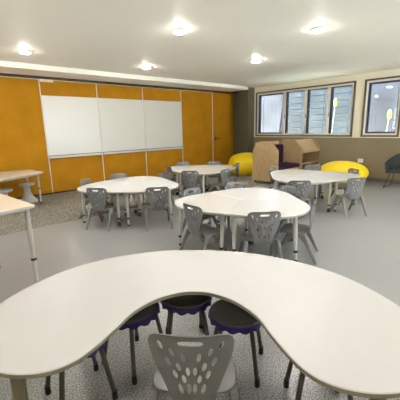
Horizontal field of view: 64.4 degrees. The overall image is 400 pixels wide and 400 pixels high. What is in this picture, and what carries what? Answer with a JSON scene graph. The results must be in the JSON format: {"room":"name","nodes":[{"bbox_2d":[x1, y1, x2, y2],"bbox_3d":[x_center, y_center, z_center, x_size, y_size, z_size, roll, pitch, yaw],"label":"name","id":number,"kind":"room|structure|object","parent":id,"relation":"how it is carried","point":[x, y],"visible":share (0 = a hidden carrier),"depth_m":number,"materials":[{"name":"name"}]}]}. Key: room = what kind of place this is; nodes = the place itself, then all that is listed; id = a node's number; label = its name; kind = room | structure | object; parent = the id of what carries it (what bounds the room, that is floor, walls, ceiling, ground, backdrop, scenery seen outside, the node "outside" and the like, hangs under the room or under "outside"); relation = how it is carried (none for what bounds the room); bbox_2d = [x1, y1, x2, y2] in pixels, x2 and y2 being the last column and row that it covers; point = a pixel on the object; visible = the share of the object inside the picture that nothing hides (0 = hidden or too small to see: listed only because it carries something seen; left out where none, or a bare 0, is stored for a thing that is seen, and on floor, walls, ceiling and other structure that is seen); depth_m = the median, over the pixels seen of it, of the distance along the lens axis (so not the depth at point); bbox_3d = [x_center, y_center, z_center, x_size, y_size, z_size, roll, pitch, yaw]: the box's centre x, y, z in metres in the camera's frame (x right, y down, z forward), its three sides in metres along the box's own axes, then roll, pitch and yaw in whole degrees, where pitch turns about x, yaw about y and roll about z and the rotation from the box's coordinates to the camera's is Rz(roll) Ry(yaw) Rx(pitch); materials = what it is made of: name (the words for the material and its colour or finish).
{"room":"classroom","nodes":[
{"label":"classroom","id":0,"kind":"room"},
{"bbox_2d":[0,0,399,87],"bbox_3d":[0.706,-2.474,4.253,12.390,0.150,11.980,-13,17,-41],"label":"ceiling","id":1,"kind":"structure","parent":0,"point":[221,40],"depth_m":4.97,"materials":[{"name":"paint"}]},
{"bbox_2d":[19,49,30,53],"bbox_3d":[-3.046,-2.576,5.534,0.184,0.049,0.184,-13,17,-41],"label":"ceiling light","id":2,"kind":"object","parent":1,"relation":"attached to","point":[23,51],"visible":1,"depth_m":5.48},
{"bbox_2d":[173,28,185,33],"bbox_3d":[-0.292,-2.421,4.568,0.184,0.049,0.184,-13,17,-41],"label":"ceiling light","id":3,"kind":"object","parent":1,"relation":"attached to","point":[176,30],"visible":1,"depth_m":4.51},
{"bbox_2d":[311,27,324,32],"bbox_3d":[1.730,-2.487,4.658,0.184,0.049,0.184,-13,17,-41],"label":"ceiling light","id":4,"kind":"object","parent":1,"relation":"attached to","point":[315,29],"visible":1,"depth_m":4.61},
{"bbox_2d":[0,171,399,399],"bbox_3d":[0.775,0.553,4.941,12.390,0.100,11.980,-13,17,-41],"label":"floor","id":5,"kind":"structure","parent":0,"point":[359,248],"depth_m":3.95,"materials":[{"name":"grey carpet"}]},
{"bbox_2d":[0,194,39,283],"bbox_3d":[-2.320,0.522,3.020,1.382,0.950,1.077,10,17,40],"label":"table","id":6,"kind":"object","parent":5,"relation":"on","point":[8,205],"visible":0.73,"depth_m":2.95,"materials":[{"name":"laminate"}]},
{"bbox_2d":[44,343,117,399],"bbox_3d":[-0.738,1.005,1.920,0.382,0.424,0.376,-11,16,-38],"label":"stool","id":7,"kind":"object","parent":5,"relation":"on","point":[47,387],"visible":0.12,"depth_m":1.89,"materials":[{"name":"brown metal"}]},
{"bbox_2d":[77,181,130,225],"bbox_3d":[-1.669,0.066,5.731,1.134,0.610,0.896,7,15,32],"label":"table","id":8,"kind":"object","parent":5,"relation":"on","point":[113,188],"visible":0.8,"depth_m":5.60,"materials":[{"name":"white laminate"}]},
{"bbox_2d":[86,188,123,231],"bbox_3d":[-1.623,0.105,5.350,0.438,0.701,0.506,2,13,15],"label":"chair","id":9,"kind":"object","parent":5,"relation":"on","point":[100,205],"visible":1,"depth_m":5.18,"materials":[{"name":"grey plastic"}]},
{"bbox_2d":[0,178,223,235],"bbox_3d":[-3.392,0.171,6.847,8.790,0.012,3.010,-13,17,-41],"label":"carpet","id":10,"kind":"object","parent":5,"relation":"on","point":[56,208],"visible":0.33,"depth_m":6.59,"materials":[{"name":"grey carpet"}]},
{"bbox_2d":[0,188,12,195],"bbox_3d":[-4.110,-0.009,6.691,0.410,0.440,0.410,-13,17,-41],"label":"stool","id":11,"kind":"object","parent":10,"relation":"on","point":[4,191],"visible":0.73,"depth_m":6.61,"materials":[{"name":"grey plastic"}]},
{"bbox_2d":[0,169,42,202],"bbox_3d":[-4.075,-0.150,6.678,1.570,0.720,1.681,-13,17,-41],"label":"table","id":12,"kind":"object","parent":10,"relation":"on","point":[18,174],"visible":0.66,"depth_m":6.93,"materials":[{"name":"laminate"}]},
{"bbox_2d":[18,182,37,202],"bbox_3d":[-4.016,-0.173,7.404,0.410,0.440,0.410,-13,17,-41],"label":"stool","id":13,"kind":"object","parent":10,"relation":"on","point":[28,197],"visible":0.98,"depth_m":7.33,"materials":[{"name":"grey plastic"}]},
{"bbox_2d":[79,178,113,218],"bbox_3d":[-1.990,-0.045,6.047,0.506,0.701,0.438,1,13,10],"label":"chair","id":14,"kind":"object","parent":10,"relation":"on","point":[87,180],"visible":0.46,"depth_m":5.99,"materials":[{"name":"grey plastic"}]},
{"bbox_2d":[110,173,137,211],"bbox_3d":[-1.603,-0.182,6.609,0.438,0.701,0.506,-11,16,-38],"label":"chair","id":15,"kind":"object","parent":10,"relation":"on","point":[120,174],"visible":0.23,"depth_m":6.66,"materials":[{"name":"grey plastic"}]},
{"bbox_2d":[166,166,185,192],"bbox_3d":[-0.619,-0.515,7.980,0.506,0.701,0.438,-7,14,-25],"label":"chair","id":16,"kind":"object","parent":10,"relation":"on","point":[169,169],"visible":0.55,"depth_m":7.80,"materials":[{"name":"grey plastic"}]},
{"bbox_2d":[171,165,200,194],"bbox_3d":[-0.404,-0.525,8.207,0.896,0.610,1.134,-2,13,-1],"label":"table","id":17,"kind":"object","parent":10,"relation":"on","point":[184,167],"visible":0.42,"depth_m":8.08,"materials":[{"name":"white laminate"}]},
{"bbox_2d":[177,162,194,183],"bbox_3d":[-0.381,-0.666,8.618,0.438,0.701,0.506,-8,15,-28],"label":"chair","id":18,"kind":"object","parent":10,"relation":"on","point":[179,163],"visible":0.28,"depth_m":8.72,"materials":[{"name":"grey plastic"}]},
{"bbox_2d":[205,161,221,184],"bbox_3d":[0.356,-0.690,8.649,0.438,0.701,0.506,2,13,16],"label":"chair","id":19,"kind":"object","parent":10,"relation":"on","point":[209,162],"visible":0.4,"depth_m":8.70,"materials":[{"name":"grey plastic"}]},
{"bbox_2d":[201,165,235,191],"bbox_3d":[0.433,-0.572,8.329,1.134,0.610,0.896,6,14,28],"label":"table","id":20,"kind":"object","parent":10,"relation":"on","point":[231,167],"visible":0.46,"depth_m":8.13,"materials":[{"name":"white laminate"}]},
{"bbox_2d":[102,302,162,384],"bbox_3d":[-0.460,0.931,2.216,0.376,0.424,0.382,8,16,35],"label":"stool","id":21,"kind":"object","parent":5,"relation":"on","point":[143,317],"visible":0.39,"depth_m":2.04,"materials":[{"name":"black plastic"}]},
{"bbox_2d":[107,176,167,213],"bbox_3d":[-1.298,-0.110,6.467,1.122,0.610,0.912,-8,14,-28],"label":"table","id":22,"kind":"object","parent":5,"relation":"on","point":[137,179],"visible":0.69,"depth_m":6.37,"materials":[{"name":"white laminate"}]},
{"bbox_2d":[120,180,178,225],"bbox_3d":[-0.825,0.033,5.790,0.896,0.610,1.134,-1,13,3],"label":"table","id":23,"kind":"object","parent":5,"relation":"on","point":[138,188],"visible":0.71,"depth_m":5.53,"materials":[{"name":"white laminate"}]},
{"bbox_2d":[144,186,172,230],"bbox_3d":[-0.713,0.092,5.311,0.438,0.701,0.506,-4,13,-11],"label":"chair","id":24,"kind":"object","parent":5,"relation":"on","point":[155,207],"visible":1,"depth_m":5.13,"materials":[{"name":"grey plastic"}]},
{"bbox_2d":[146,172,174,210],"bbox_3d":[-0.836,-0.192,6.577,0.438,0.701,0.506,9,17,39],"label":"chair","id":25,"kind":"object","parent":5,"relation":"on","point":[161,173],"visible":0.38,"depth_m":6.62,"materials":[{"name":"grey plastic"}]},
{"bbox_2d":[160,295,211,347],"bbox_3d":[-0.095,0.891,2.358,0.382,0.424,0.376,-2,13,-5],"label":"stool","id":26,"kind":"object","parent":5,"relation":"on","point":[190,304],"visible":0.5,"depth_m":2.21,"materials":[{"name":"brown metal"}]},
{"bbox_2d":[180,171,201,197],"bbox_3d":[-0.190,-0.336,7.145,0.438,0.701,0.506,1,13,10],"label":"chair","id":27,"kind":"object","parent":5,"relation":"on","point":[189,176],"visible":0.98,"depth_m":6.96,"materials":[{"name":"grey plastic"}]},
{"bbox_2d":[148,333,238,399],"bbox_3d":[-0.026,0.893,1.661,0.460,0.726,0.521,-1,13,3],"label":"chair","id":28,"kind":"object","parent":5,"relation":"on","point":[199,372],"visible":1,"depth_m":1.46,"materials":[{"name":"grey plastic"}]},
{"bbox_2d":[0,250,399,399],"bbox_3d":[-0.007,0.870,2.020,2.336,0.610,1.412,0,13,5],"label":"table","id":29,"kind":"object","parent":5,"relation":"on","point":[340,333],"visible":0.98,"depth_m":1.76,"materials":[{"name":"white laminate"}]},
{"bbox_2d":[182,187,219,241],"bbox_3d":[0.004,0.194,4.793,0.506,0.701,0.438,11,18,43],"label":"chair","id":30,"kind":"object","parent":5,"relation":"on","point":[195,189],"visible":0.28,"depth_m":4.82,"materials":[{"name":"grey plastic"}]},
{"bbox_2d":[175,168,227,195],"bbox_3d":[0.007,-0.388,7.558,1.134,0.610,0.896,6,14,28],"label":"table","id":31,"kind":"object","parent":5,"relation":"on","point":[202,172],"visible":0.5,"depth_m":7.48,"materials":[{"name":"white laminate"}]},
{"bbox_2d":[180,203,227,250],"bbox_3d":[0.038,0.365,4.034,0.506,0.701,0.438,-11,16,-38],"label":"chair","id":32,"kind":"object","parent":5,"relation":"on","point":[198,229],"visible":0.98,"depth_m":3.91,"materials":[{"name":"grey plastic"}]},
{"bbox_2d":[175,192,243,250],"bbox_3d":[0.140,0.331,4.378,0.896,0.610,1.134,-10,16,-34],"label":"table","id":33,"kind":"object","parent":5,"relation":"on","point":[211,203],"visible":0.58,"depth_m":4.31,"materials":[{"name":"white laminate"}]},
{"bbox_2d":[208,168,229,191],"bbox_3d":[0.436,-0.368,7.224,0.506,0.701,0.438,8,16,35],"label":"chair","id":34,"kind":"object","parent":5,"relation":"on","point":[224,182],"visible":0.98,"depth_m":7.08,"materials":[{"name":"grey plastic"}]},
{"bbox_2d":[221,163,241,188],"bbox_3d":[0.811,-0.596,8.191,0.506,0.701,0.438,-3,13,-8],"label":"chair","id":35,"kind":"object","parent":5,"relation":"on","point":[235,178],"visible":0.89,"depth_m":8.16,"materials":[{"name":"grey plastic"}]},
{"bbox_2d":[208,299,262,387],"bbox_3d":[0.248,0.931,2.146,0.376,0.424,0.382,2,13,15],"label":"stool","id":36,"kind":"object","parent":5,"relation":"on","point":[224,315],"visible":0.66,"depth_m":2.00,"materials":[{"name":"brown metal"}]},
{"bbox_2d":[224,182,254,230],"bbox_3d":[0.636,0.084,5.214,0.438,0.701,0.506,-2,13,-4],"label":"chair","id":37,"kind":"object","parent":5,"relation":"on","point":[231,184],"visible":0.26,"depth_m":5.32,"materials":[{"name":"grey plastic"}]},
{"bbox_2d":[229,152,252,175],"bbox_3d":[1.589,-1.259,10.945,1.272,0.740,1.227,6,15,30],"label":"bean bag","id":38,"kind":"object","parent":5,"relation":"on","point":[245,159],"visible":0.56,"depth_m":10.47,"materials":[{"name":"yellow fabric"}]},
{"bbox_2d":[213,188,295,233],"bbox_3d":[0.872,0.199,4.885,0.896,0.610,1.134,-10,16,-34],"label":"table","id":39,"kind":"object","parent":5,"relation":"on","point":[239,193],"visible":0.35,"depth_m":4.79,"materials":[{"name":"white laminate"}]},
{"bbox_2d":[238,211,281,257],"bbox_3d":[0.700,0.423,3.713,0.438,0.701,0.506,-2,13,-4],"label":"chair","id":40,"kind":"object","parent":5,"relation":"on","point":[265,237],"visible":0.99,"depth_m":3.53,"materials":[{"name":"grey plastic"}]},
{"bbox_2d":[225,198,309,261],"bbox_3d":[0.850,0.387,4.060,1.134,0.610,0.896,-3,13,-5],"label":"table","id":41,"kind":"object","parent":5,"relation":"on","point":[291,209],"visible":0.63,"depth_m":3.87,"materials":[{"name":"white laminate"}]},
{"bbox_2d":[252,140,301,181],"bbox_3d":[2.266,-1.144,9.345,1.185,1.192,0.873,-13,17,-41],"label":"bench","id":42,"kind":"object","parent":5,"relation":"on","point":[286,155],"visible":0.68,"depth_m":9.15,"materials":[{"name":"brown wood"}]},
{"bbox_2d":[274,144,282,162],"bbox_3d":[2.090,-1.307,9.474,1.075,0.659,0.198,-13,17,-41],"label":"cushion","id":43,"kind":"object","parent":42,"relation":"on","point":[279,146],"depth_m":9.64,"materials":[{"name":"fabric"}]},
{"bbox_2d":[278,162,299,169],"bbox_3d":[2.369,-0.989,9.266,1.115,0.119,0.553,-13,17,-41],"label":"seat cushion","id":44,"kind":"object","parent":42,"relation":"on","point":[281,165],"depth_m":9.16,"materials":[{"name":"fabric"}]},
{"bbox_2d":[258,185,297,235],"bbox_3d":[1.216,0.154,4.843,0.506,0.701,0.438,-8,14,-26],"label":"chair","id":45,"kind":"object","parent":5,"relation":"on","point":[285,187],"visible":0.25,"depth_m":4.82,"materials":[{"name":"grey plastic"}]},
{"bbox_2d":[269,167,288,189],"bbox_3d":[1.779,-0.379,7.133,0.506,0.701,0.438,9,17,39],"label":"chair","id":46,"kind":"object","parent":5,"relation":"on","point":[270,168],"visible":0.52,"depth_m":7.12,"materials":[{"name":"grey plastic"}]},
{"bbox_2d":[270,169,318,196],"bbox_3d":[1.996,-0.300,6.971,0.896,0.610,1.134,9,16,37],"label":"table","id":47,"kind":"object","parent":5,"relation":"on","point":[290,171],"visible":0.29,"depth_m":6.90,"materials":[{"name":"white laminate"}]},
{"bbox_2d":[274,200,317,263],"bbox_3d":[1.219,0.352,3.973,0.506,0.701,0.438,4,14,23],"label":"chair","id":48,"kind":"object","parent":5,"relation":"on","point":[303,229],"visible":0.99,"depth_m":3.86,"materials":[{"name":"grey plastic"}]},
{"bbox_2d":[288,180,310,216],"bbox_3d":[1.720,-0.033,5.616,0.438,0.701,0.506,1,13,8],"label":"chair","id":49,"kind":"object","parent":5,"relation":"on","point":[305,182],"visible":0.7,"depth_m":5.40,"materials":[{"name":"grey plastic"}]},
{"bbox_2d":[271,175,336,211],"bbox_3d":[1.982,-0.112,6.146,1.134,0.610,0.896,1,13,8],"label":"table","id":50,"kind":"object","parent":5,"relation":"on","point":[285,179],"visible":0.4,"depth_m":5.98,"materials":[{"name":"white laminate"}]},
{"bbox_2d":[296,138,320,170],"bbox_3d":[3.136,-1.337,10.107,1.110,1.192,0.873,-13,17,-41],"label":"display shelf","id":51,"kind":"object","parent":5,"relation":"on","point":[311,149],"visible":0.38,"depth_m":10.09,"materials":[{"name":"brown wood"}]},
{"bbox_2d":[300,164,321,197],"bbox_3d":[2.579,-0.446,7.349,0.438,0.701,0.506,5,14,25],"label":"chair","id":52,"kind":"object","parent":5,"relation":"on","point":[309,165],"visible":0.3,"depth_m":7.42,"materials":[{"name":"grey plastic"}]},
{"bbox_2d":[283,360,353,399],"bbox_3d":[0.668,1.003,1.784,0.376,0.424,0.382,1,13,8],"label":"stool","id":53,"kind":"object","parent":5,"relation":"on","point":[290,365],"visible":0.06,"depth_m":1.67,"materials":[{"name":"brown metal"}]},
{"bbox_2d":[311,171,359,210],"bbox_3d":[2.722,-0.219,6.542,0.896,0.610,1.134,-6,14,-21],"label":"table","id":54,"kind":"object","parent":5,"relation":"on","point":[339,176],"visible":0.59,"depth_m":6.37,"materials":[{"name":"white laminate"}]},
{"bbox_2d":[327,168,360,204],"bbox_3d":[3.032,-0.295,6.641,0.506,0.701,0.438,-3,13,-8],"label":"chair","id":55,"kind":"object","parent":5,"relation":"on","point":[340,186],"visible":0.38,"depth_m":6.61,"materials":[{"name":"grey plastic"}]},
{"bbox_2d":[321,161,368,183],"bbox_3d":[4.020,-0.792,8.935,0.943,0.610,1.342,-13,17,-41],"label":"bean bag","id":56,"kind":"object","parent":5,"relation":"on","point":[335,166],"visible":0.56,"depth_m":8.59,"materials":[{"name":"yellow fabric"}]},
{"bbox_2d":[330,177,367,217],"bbox_3d":[2.700,-0.087,5.758,0.438,0.701,0.506,-4,13,-11],"label":"chair","id":57,"kind":"object","parent":5,"relation":"on","point":[352,195],"visible":1,"depth_m":5.59,"materials":[{"name":"grey plastic"}]},
{"bbox_2d":[383,153,399,187],"bbox_3d":[5.085,-0.750,8.010,0.622,0.892,0.732,-13,17,-41],"label":"armchair","id":58,"kind":"object","parent":5,"relation":"on","point":[392,165],"visible":1,"depth_m":8.21,"materials":[{"name":"grey fabric"}]},
{"bbox_2d":[233,87,254,154],"bbox_3d":[1.558,-2.692,12.197,0.370,2.980,1.025,-13,17,-41],"label":"wall","id":59,"kind":"structure","parent":0,"point":[243,104],"depth_m":11.87,"materials":[{"name":"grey paint"}]},
{"bbox_2d":[0,61,247,91],"bbox_3d":[-3.021,-3.067,7.828,11.700,0.108,1.150,-13,17,-41],"label":"trim","id":60,"kind":"structure","parent":59,"relation":"attached to","point":[7,67],"depth_m":7.94,"materials":[{"name":"paint"}]},
{"bbox_2d":[254,68,399,179],"bbox_3d":[5.264,-1.951,8.560,0.200,2.980,11.980,-13,17,-41],"label":"wall","id":61,"kind":"structure","parent":0,"point":[374,152],"depth_m":9.20,"materials":[{"name":"beige paint"}]},
{"bbox_2d":[255,81,355,136],"bbox_3d":[3.299,-2.891,10.490,0.160,1.553,3.540,-13,17,-41],"label":"window","id":62,"kind":"structure","parent":61,"relation":"in","point":[330,94],"depth_m":10.23,"materials":[{"name":"brown metal"}]},
{"bbox_2d":[360,75,399,136],"bbox_3d":[4.977,-2.516,8.668,0.160,1.553,0.970,-13,17,-41],"label":"window","id":63,"kind":"structure","parent":61,"relation":"in","point":[368,82],"depth_m":8.80,"materials":[{"name":"brown metal"}]},
{"bbox_2d":[366,177,399,183],"bbox_3d":[5.642,-0.435,8.348,0.014,0.100,10.710,-13,17,-41],"label":"baseboard","id":64,"kind":"structure","parent":61,"relation":"attached to","point":[367,178],"depth_m":8.92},
{"bbox_3d":[-3.195,-1.828,8.872,12.390,2.980,0.230,-13,17,-41],"label":"wall","id":65,"kind":"structure","parent":0,"visible":0},
{"bbox_2d":[0,76,51,197],"bbox_3d":[-4.452,-1.454,7.569,1.470,2.814,0.072,-13,17,-41],"label":"partition panel","id":66,"kind":"object","parent":65,"relation":"attached to","point":[23,146],"visible":1,"depth_m":7.66,"materials":[{"name":"fabric"}]},
{"bbox_2d":[38,79,103,191],"bbox_3d":[-3.367,-1.694,8.515,1.473,2.814,0.078,-13,17,-41],"label":"partition panel","id":67,"kind":"object","parent":65,"relation":"attached to","point":[66,173],"depth_m":8.47,"materials":[{"name":"fabric"}]},
{"bbox_2d":[41,95,102,158],"bbox_3d":[-3.329,-1.931,8.426,1.438,1.545,0.066,-13,17,-41],"label":"whiteboard","id":68,"kind":"object","parent":67,"relation":"attached to","point":[72,126],"visible":1,"depth_m":8.39,"materials":[{"name":"plastic"}]},
{"bbox_2d":[49,153,102,158],"bbox_3d":[-3.315,-1.205,8.593,1.438,0.055,0.060,-13,17,-41],"label":"tray","id":69,"kind":"object","parent":68,"relation":"on","point":[61,155],"depth_m":8.45,"materials":[{"name":"silver metal"}]},
{"bbox_2d":[16,175,175,198],"bbox_3d":[-3.121,-0.354,9.013,12.200,0.029,0.085,-13,17,-41],"label":"baseboard","id":70,"kind":"structure","parent":65,"relation":"attached to","point":[174,175],"depth_m":8.33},
{"bbox_2d":[0,73,236,93],"bbox_3d":[-3.095,-3.107,8.302,12.220,0.022,0.310,-13,17,-41],"label":"trim","id":71,"kind":"structure","parent":65,"relation":"attached to","point":[1,74],"depth_m":8.58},
{"bbox_2d":[96,83,146,180],"bbox_3d":[-2.286,-1.934,9.466,1.473,2.814,0.072,-13,17,-41],"label":"partition panel","id":72,"kind":"object","parent":65,"relation":"attached to","point":[133,164],"visible":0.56,"depth_m":9.42,"materials":[{"name":"wood"}]},
{"bbox_2d":[98,98,146,153],"bbox_3d":[-2.246,-2.171,9.375,1.438,1.545,0.066,-13,17,-41],"label":"whiteboard","id":73,"kind":"object","parent":72,"relation":"attached to","point":[121,120],"visible":1,"depth_m":9.35,"materials":[{"name":"plastic"}]},
{"bbox_2d":[103,150,146,153],"bbox_3d":[-2.232,-1.445,9.542,1.438,0.055,0.060,-13,17,-41],"label":"tray","id":74,"kind":"object","parent":73,"relation":"on","point":[104,151],"depth_m":9.38,"materials":[{"name":"silver metal"}]},
{"bbox_2d":[142,87,182,176],"bbox_3d":[-1.192,-2.177,10.425,1.503,2.814,0.072,-13,17,-41],"label":"partition panel","id":75,"kind":"object","parent":65,"relation":"attached to","point":[157,161],"visible":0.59,"depth_m":10.36,"materials":[{"name":"wood"}]},
{"bbox_2d":[143,100,182,150],"bbox_3d":[-1.152,-2.414,10.334,1.468,1.545,0.066,-13,17,-41],"label":"whiteboard","id":76,"kind":"object","parent":75,"relation":"attached to","point":[163,119],"visible":1,"depth_m":10.31,"materials":[{"name":"plastic"}]},
{"bbox_2d":[146,147,182,150],"bbox_3d":[-1.137,-1.688,10.501,1.468,0.055,0.060,-13,17,-41],"label":"tray","id":77,"kind":"object","parent":76,"relation":"on","point":[147,148],"depth_m":10.35,"materials":[{"name":"silver metal"}]},
{"bbox_2d":[180,90,213,164],"bbox_3d":[-0.087,-2.422,11.392,1.500,2.814,0.072,-13,17,-41],"label":"partition panel","id":78,"kind":"object","parent":65,"relation":"attached to","point":[196,106],"visible":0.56,"depth_m":11.32,"materials":[{"name":"fabric"}]},
{"bbox_2d":[213,92,233,164],"bbox_3d":[0.966,-2.646,12.272,1.265,2.814,0.136,-13,17,-41],"label":"door","id":79,"kind":"structure","parent":65,"relation":"in","point":[222,102],"depth_m":12.18,"materials":[{"name":"wood"}]},
{"label":"outside","id":80,"kind":"structure","parent":0,"visible":0},
{"bbox_3d":[0.740,1.350,2.336,31.690,0.100,30.000,-13,17,-41],"label":"ground","id":81,"kind":"structure","parent":80,"visible":0},
{"bbox_2d":[279,97,282,131],"bbox_3d":[2.997,-2.499,11.949,0.100,3.059,0.385,-13,17,-41],"label":"leaning pole","id":82,"kind":"object","parent":81,"relation":"on","point":[281,115],"visible":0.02,"depth_m":11.76,"materials":[{"name":"white"}]},
{"bbox_2d":[261,82,399,132],"bbox_3d":[7.032,-2.699,10.049,0.215,4.100,22.000,-13,17,-41],"label":"wall","id":83,"kind":"structure","parent":81,"relation":"on","point":[384,97],"depth_m":12.09,"materials":[{"name":"clear glass"}]},
{"bbox_2d":[331,99,336,132],"bbox_3d":[4.691,-2.210,11.318,0.076,2.691,0.225,-13,17,-41],"label":"stake","id":84,"kind":"object","parent":81,"relation":"on","point":[335,102],"visible":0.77,"depth_m":11.03,"materials":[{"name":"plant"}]},
{"bbox_2d":[386,110,391,131],"bbox_3d":[5.866,-1.720,10.101,0.076,2.221,0.225,-13,17,-41],"label":"stake","id":85,"kind":"object","parent":81,"relation":"on","point":[389,114],"visible":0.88,"depth_m":9.84,"materials":[{"name":"yellow plant"}]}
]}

